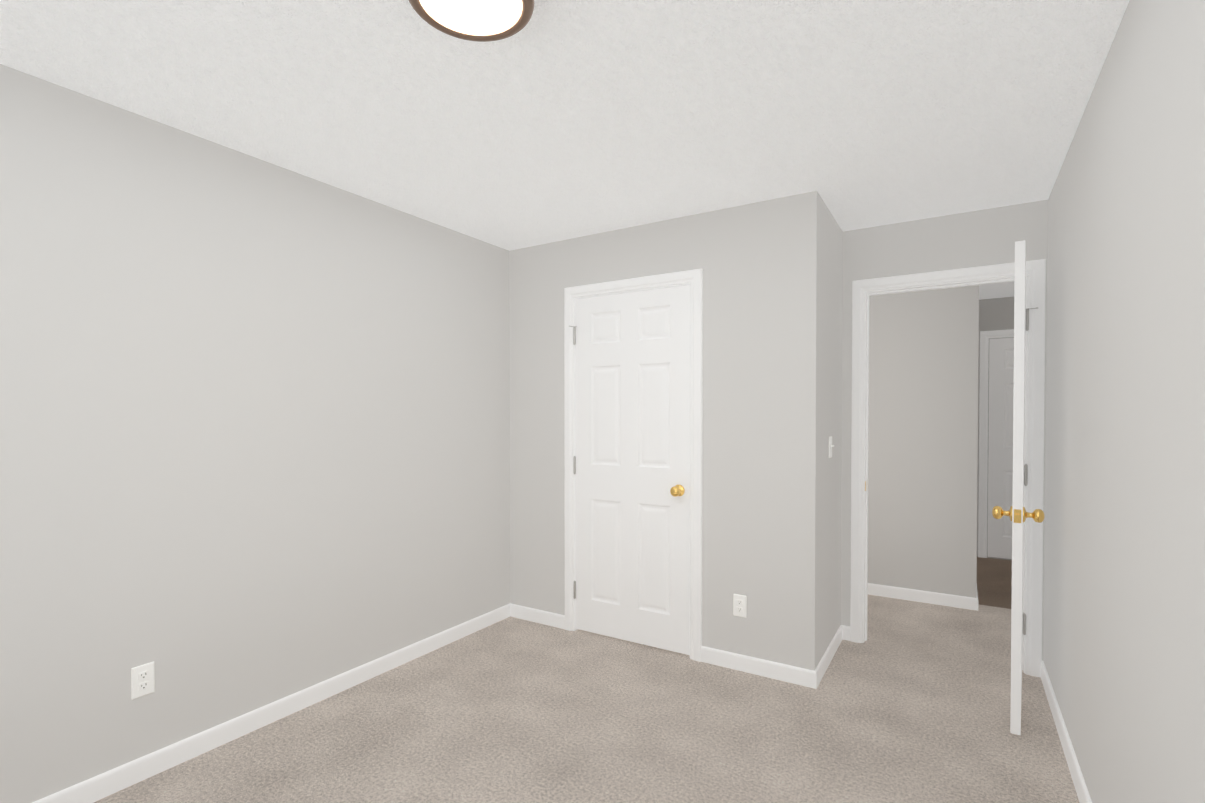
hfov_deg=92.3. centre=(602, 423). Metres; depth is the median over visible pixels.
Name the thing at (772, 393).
wall
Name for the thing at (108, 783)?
baseboard
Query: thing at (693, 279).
trim
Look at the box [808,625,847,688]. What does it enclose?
baseboard
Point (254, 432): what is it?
wall
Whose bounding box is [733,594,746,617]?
outlet
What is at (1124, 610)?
wall
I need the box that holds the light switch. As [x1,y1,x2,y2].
[829,436,833,457]
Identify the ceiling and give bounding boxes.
[0,0,1128,299]
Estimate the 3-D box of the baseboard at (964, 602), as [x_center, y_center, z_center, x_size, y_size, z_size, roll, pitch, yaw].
[1.448,1.237,4.686,2.678,0.083,0.012,0,1,32]
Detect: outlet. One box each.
[131,661,154,698]
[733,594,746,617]
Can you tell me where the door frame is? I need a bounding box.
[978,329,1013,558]
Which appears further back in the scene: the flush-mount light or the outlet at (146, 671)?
the outlet at (146, 671)
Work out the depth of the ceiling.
1.99 m
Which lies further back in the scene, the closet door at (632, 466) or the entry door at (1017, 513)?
the closet door at (632, 466)
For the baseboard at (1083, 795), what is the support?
attached to the wall at (1124, 610)
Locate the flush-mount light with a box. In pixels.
[409,0,533,41]
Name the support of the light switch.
attached to the wall at (772, 393)
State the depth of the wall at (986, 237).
3.23 m
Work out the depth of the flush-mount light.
1.47 m
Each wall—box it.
[0,64,509,802]
[509,191,842,670]
[841,200,1047,660]
[868,285,978,597]
[977,297,1013,559]
[1043,0,1204,802]
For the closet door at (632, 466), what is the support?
in the wall at (772, 393)
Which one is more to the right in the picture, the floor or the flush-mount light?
the floor
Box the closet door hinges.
[573,327,575,598]
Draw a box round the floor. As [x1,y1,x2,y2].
[977,557,1011,608]
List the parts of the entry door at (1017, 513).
knob, entry door hinges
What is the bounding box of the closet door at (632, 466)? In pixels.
[576,285,689,654]
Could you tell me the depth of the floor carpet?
2.45 m
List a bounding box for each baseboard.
[32,603,511,802]
[512,604,564,628]
[701,646,815,688]
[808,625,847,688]
[868,583,977,610]
[1041,661,1091,802]
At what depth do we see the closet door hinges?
3.58 m
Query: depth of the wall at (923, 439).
4.15 m
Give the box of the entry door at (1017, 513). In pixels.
[992,240,1044,735]
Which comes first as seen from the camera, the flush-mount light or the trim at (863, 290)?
the flush-mount light
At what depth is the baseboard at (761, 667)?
2.99 m
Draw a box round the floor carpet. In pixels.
[94,594,1078,802]
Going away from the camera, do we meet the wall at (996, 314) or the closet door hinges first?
the closet door hinges
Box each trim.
[564,268,702,661]
[850,259,1045,676]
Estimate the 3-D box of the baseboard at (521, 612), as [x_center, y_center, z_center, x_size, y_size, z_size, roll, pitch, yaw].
[-0.416,1.249,3.749,0.427,0.083,0.012,0,1,32]

